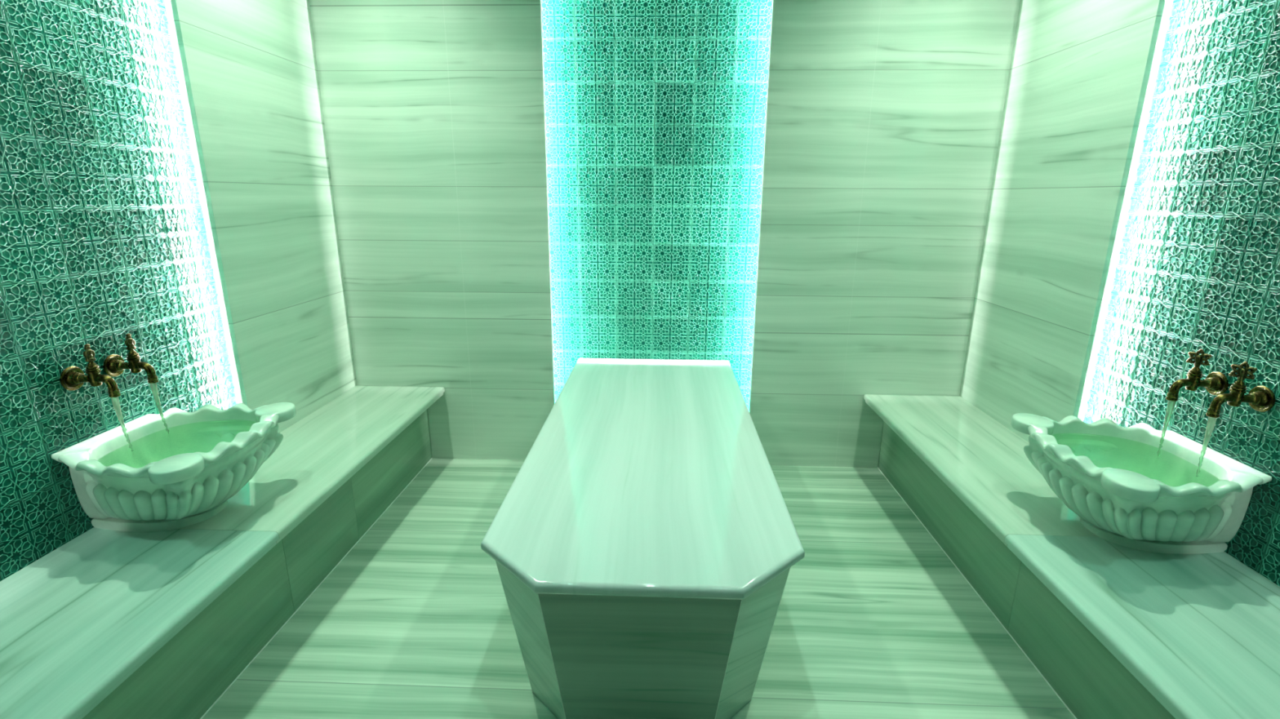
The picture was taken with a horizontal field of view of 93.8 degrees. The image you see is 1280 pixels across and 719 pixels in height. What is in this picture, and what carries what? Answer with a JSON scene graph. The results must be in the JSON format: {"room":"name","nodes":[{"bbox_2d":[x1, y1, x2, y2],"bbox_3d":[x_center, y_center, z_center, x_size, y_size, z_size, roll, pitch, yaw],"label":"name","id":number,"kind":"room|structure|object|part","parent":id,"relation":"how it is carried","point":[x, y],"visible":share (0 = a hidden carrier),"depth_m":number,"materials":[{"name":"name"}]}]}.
{"room":"spa","nodes":[
{"label":"spa","id":0,"kind":"room"},
{"bbox_2d":[0,0,239,581],"bbox_3d":[-1.879,-0.438,1.269,0.103,3.200,4.210,1,15,2],"label":"wall","id":1,"kind":"structure","parent":0,"point":[104,238],"depth_m":1.95,"materials":[{"name":"tile"}]},
{"bbox_2d":[59,344,120,397],"bbox_3d":[-1.740,0.035,1.898,0.146,0.173,0.077,1,15,2],"label":"brass faucet","id":2,"kind":"object","parent":1,"relation":"attached to","point":[72,378],"visible":1,"depth_m":1.89,"materials":[{"name":"gold metal"}]},
{"bbox_3d":[-1.734,-0.021,1.882,0.056,0.056,0.028,14,20,40],"label":"handle","id":3,"kind":"part","parent":2,"relation":"part of","materials":[{"name":"gold metal"}]},
{"bbox_3d":[-1.699,0.083,1.909,0.063,0.073,0.030,1,15,2],"label":"spout","id":4,"kind":"part","parent":2,"relation":"part of","materials":[{"name":"gold metal"}]},
{"bbox_2d":[111,396,133,451],"bbox_3d":[-1.685,0.212,1.946,0.020,0.192,0.022,1,15,2],"label":"water stream","id":5,"kind":"object","parent":2,"relation":"attached to","point":[112,398],"visible":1,"depth_m":1.94,"materials":[{"name":"white"}]},
{"bbox_2d":[102,333,158,383],"bbox_3d":[-1.734,-0.005,2.043,0.146,0.173,0.077,1,15,2],"label":"brass faucet","id":6,"kind":"object","parent":1,"relation":"attached to","point":[113,365],"visible":1,"depth_m":2.04,"materials":[{"name":"gold metal"}]},
{"bbox_3d":[-1.728,-0.061,2.027,0.056,0.056,0.028,14,20,40],"label":"handle","id":7,"kind":"part","parent":6,"relation":"part of","materials":[{"name":"gold metal"}]},
{"bbox_3d":[-1.693,0.044,2.054,0.063,0.073,0.030,1,15,2],"label":"spout","id":8,"kind":"part","parent":6,"relation":"part of","materials":[{"name":"gold metal"}]},
{"bbox_2d":[149,382,168,433],"bbox_3d":[-1.679,0.172,2.090,0.021,0.191,0.022,1,15,2],"label":"water stream","id":9,"kind":"object","parent":6,"relation":"attached to","point":[155,383],"visible":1,"depth_m":2.09,"materials":[{"name":"white"}]},
{"bbox_2d":[166,0,356,433],"bbox_3d":[-1.715,-1.059,2.694,0.110,2.750,0.902,1,15,2],"label":"wall","id":10,"kind":"structure","parent":0,"point":[248,68],"depth_m":2.68,"materials":[{"name":"stone"}]},
{"bbox_2d":[202,457,1075,718],"bbox_3d":[-0.006,1.183,1.636,3.870,0.100,4.410,1,15,2],"label":"floor","id":11,"kind":"structure","parent":0,"point":[875,620],"depth_m":2.17,"materials":[{"name":"stone"}]},
{"bbox_2d":[0,385,444,718],"bbox_3d":[-1.524,0.909,1.564,0.625,0.450,4.098,1,15,2],"label":"bench","id":12,"kind":"object","parent":11,"relation":"on","point":[106,624],"visible":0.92,"depth_m":1.85,"materials":[{"name":"white stone"}]},
{"bbox_3d":[-1.553,0.919,0.762,0.625,0.047,2.543,1,15,2],"label":"seat","id":13,"kind":"part","parent":12,"relation":"part of","materials":[{"name":"stone"}]},
{"bbox_2d":[51,402,296,532],"bbox_3d":[-1.550,0.385,2.050,0.528,0.305,0.615,1,15,2],"label":"basin","id":14,"kind":"object","parent":12,"relation":"on","point":[117,487],"visible":1,"depth_m":1.96,"materials":[{"name":"white stone"}]},
{"bbox_3d":[-1.641,0.516,2.089,0.347,0.031,0.267,1,15,2],"label":"plate","id":15,"kind":"part","parent":14,"relation":"part of","materials":[{"name":"stone"}]},
{"bbox_2d":[123,419,240,455],"bbox_3d":[-1.545,0.289,2.024,0.385,0.001,0.477,1,15,2],"label":"water","id":16,"kind":"object","parent":14,"relation":"in","point":[233,420],"visible":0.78,"depth_m":2.14,"materials":[{"name":"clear liquid"}]},
{"bbox_3d":[-1.578,0.916,1.626,0.512,0.402,1.209,1,15,2],"label":"panel","id":17,"kind":"part","parent":12,"relation":"part of","materials":[{"name":"stone"}]},
{"bbox_3d":[-1.474,0.380,2.738,0.625,0.047,1.553,1,15,2],"label":"seat","id":18,"kind":"part","parent":12,"relation":"part of","materials":[{"name":"stone"}]},
{"bbox_3d":[-1.546,0.692,2.449,0.512,0.402,0.494,1,15,2],"label":"panel","id":19,"kind":"part","parent":12,"relation":"part of","materials":[{"name":"stone"}]},
{"bbox_3d":[-1.519,0.510,3.118,0.512,0.402,0.890,1,15,2],"label":"panel","id":20,"kind":"part","parent":12,"relation":"part of","materials":[{"name":"stone"}]},
{"bbox_2d":[480,358,804,718],"bbox_3d":[0.035,0.568,2.551,0.885,0.606,2.109,1,15,2],"label":"massage table","id":21,"kind":"object","parent":11,"relation":"on","point":[644,546],"visible":1,"depth_m":1.71,"materials":[{"name":"stone"}]},
{"bbox_3d":[-0.295,0.812,1.714,0.131,0.570,0.226,-13,20,-41],"label":"corner panel","id":22,"kind":"part","parent":21,"relation":"part of","materials":[{"name":"stone"}]},
{"bbox_3d":[-0.001,0.834,1.641,0.522,0.570,0.125,1,15,2],"label":"panel","id":23,"kind":"part","parent":21,"relation":"part of","materials":[{"name":"stone"}]},
{"bbox_3d":[0.297,0.821,1.693,0.226,0.570,0.131,-13,20,-41],"label":"corner panel","id":24,"kind":"part","parent":21,"relation":"part of","materials":[{"name":"stone"}]},
{"bbox_2d":[863,394,1279,718],"bbox_3d":[1.505,0.956,1.457,0.638,0.450,4.098,1,15,2],"label":"bench","id":25,"kind":"object","parent":11,"relation":"on","point":[1115,631],"visible":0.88,"depth_m":1.84,"materials":[{"name":"white stone"}]},
{"bbox_3d":[1.620,0.621,2.776,0.512,0.402,1.367,1,15,2],"label":"panel","id":26,"kind":"part","parent":25,"relation":"part of","materials":[{"name":"stone"}]},
{"bbox_3d":[1.556,0.415,2.677,0.638,0.047,1.456,1,15,2],"label":"seat","id":27,"kind":"part","parent":25,"relation":"part of","materials":[{"name":"stone"}]},
{"bbox_3d":[1.570,0.962,1.523,0.512,0.402,1.228,1,15,2],"label":"panel","id":28,"kind":"part","parent":25,"relation":"part of","materials":[{"name":"stone"}]},
{"bbox_2d":[1010,413,1271,554],"bbox_3d":[1.589,0.426,1.968,0.528,0.305,0.615,1,15,2],"label":"basin","id":29,"kind":"object","parent":25,"relation":"on","point":[1122,504],"visible":1,"depth_m":1.87,"materials":[{"name":"white stone"}]},
{"bbox_2d":[1055,434,1207,480],"bbox_3d":[1.585,0.330,1.942,0.385,0.001,0.477,1,15,2],"label":"water","id":30,"kind":"object","parent":29,"relation":"in","point":[1075,434],"visible":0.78,"depth_m":2.00,"materials":[{"name":"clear liquid"}]},
{"bbox_3d":[1.679,0.559,2.000,0.347,0.031,0.267,1,15,2],"label":"plate","id":31,"kind":"part","parent":29,"relation":"part of","materials":[{"name":"stone"}]},
{"bbox_3d":[1.478,0.953,0.701,0.638,0.047,2.640,1,15,2],"label":"seat","id":32,"kind":"part","parent":25,"relation":"part of","materials":[{"name":"stone"}]},
{"bbox_2d":[541,0,772,411],"bbox_3d":[0.086,-0.974,3.279,3.870,3.200,0.103,1,15,2],"label":"wall","id":33,"kind":"structure","parent":0,"point":[655,110],"depth_m":3.22,"materials":[{"name":"tile"}]},
{"bbox_2d":[308,0,1020,467],"bbox_3d":[0.082,-0.947,3.179,3.670,3.200,0.110,1,15,2],"label":"wall","id":34,"kind":"structure","parent":0,"point":[883,117],"depth_m":3.16,"materials":[{"name":"stone"}]},
{"bbox_2d":[959,0,1170,441],"bbox_3d":[1.843,-1.004,2.567,0.110,2.750,0.902,1,15,2],"label":"wall","id":35,"kind":"structure","parent":0,"point":[1082,73],"depth_m":2.55,"materials":[{"name":"stone"}]},
{"bbox_2d":[1081,0,1279,586],"bbox_3d":[1.886,-0.380,1.135,0.103,3.200,4.210,1,15,2],"label":"wall","id":36,"kind":"structure","parent":0,"point":[1197,266],"depth_m":1.97,"materials":[{"name":"tile"}]},
{"bbox_2d":[1165,349,1228,401],"bbox_3d":[1.783,0.050,1.918,0.146,0.173,0.077,1,15,2],"label":"brass faucet","id":37,"kind":"object","parent":36,"relation":"attached to","point":[1215,383],"visible":1,"depth_m":1.91,"materials":[{"name":"gold metal"}]},
{"bbox_2d":[1157,400,1175,456],"bbox_3d":[1.725,0.226,1.966,0.021,0.191,0.022,1,15,2],"label":"water stream","id":38,"kind":"object","parent":37,"relation":"attached to","point":[1174,402],"visible":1,"depth_m":1.96,"materials":[{"name":"white"}]},
{"bbox_3d":[1.741,0.097,1.932,0.063,0.073,0.030,1,15,2],"label":"spout","id":39,"kind":"part","parent":37,"relation":"part of","materials":[{"name":"gold metal"}]},
{"bbox_3d":[1.778,-0.007,1.903,0.028,0.056,0.056,-13,20,-40],"label":"handle","id":40,"kind":"part","parent":37,"relation":"part of","materials":[{"name":"gold metal"}]},
{"bbox_2d":[1205,361,1275,417],"bbox_3d":[1.777,0.089,1.773,0.146,0.173,0.077,1,15,2],"label":"brass faucet","id":41,"kind":"object","parent":36,"relation":"attached to","point":[1260,398],"visible":1,"depth_m":1.77,"materials":[{"name":"gold metal"}]},
{"bbox_2d":[1195,417,1217,476],"bbox_3d":[1.720,0.265,1.821,0.020,0.192,0.022,1,15,2],"label":"water stream","id":42,"kind":"object","parent":41,"relation":"attached to","point":[1209,418],"visible":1,"depth_m":1.82,"materials":[{"name":"white"}]},
{"bbox_3d":[1.736,0.137,1.788,0.063,0.073,0.030,1,15,2],"label":"spout","id":43,"kind":"part","parent":41,"relation":"part of","materials":[{"name":"gold metal"}]},
{"bbox_3d":[1.772,0.033,1.758,0.028,0.056,0.056,-13,20,-40],"label":"handle","id":44,"kind":"part","parent":41,"relation":"part of","materials":[{"name":"gold metal"}]}
]}

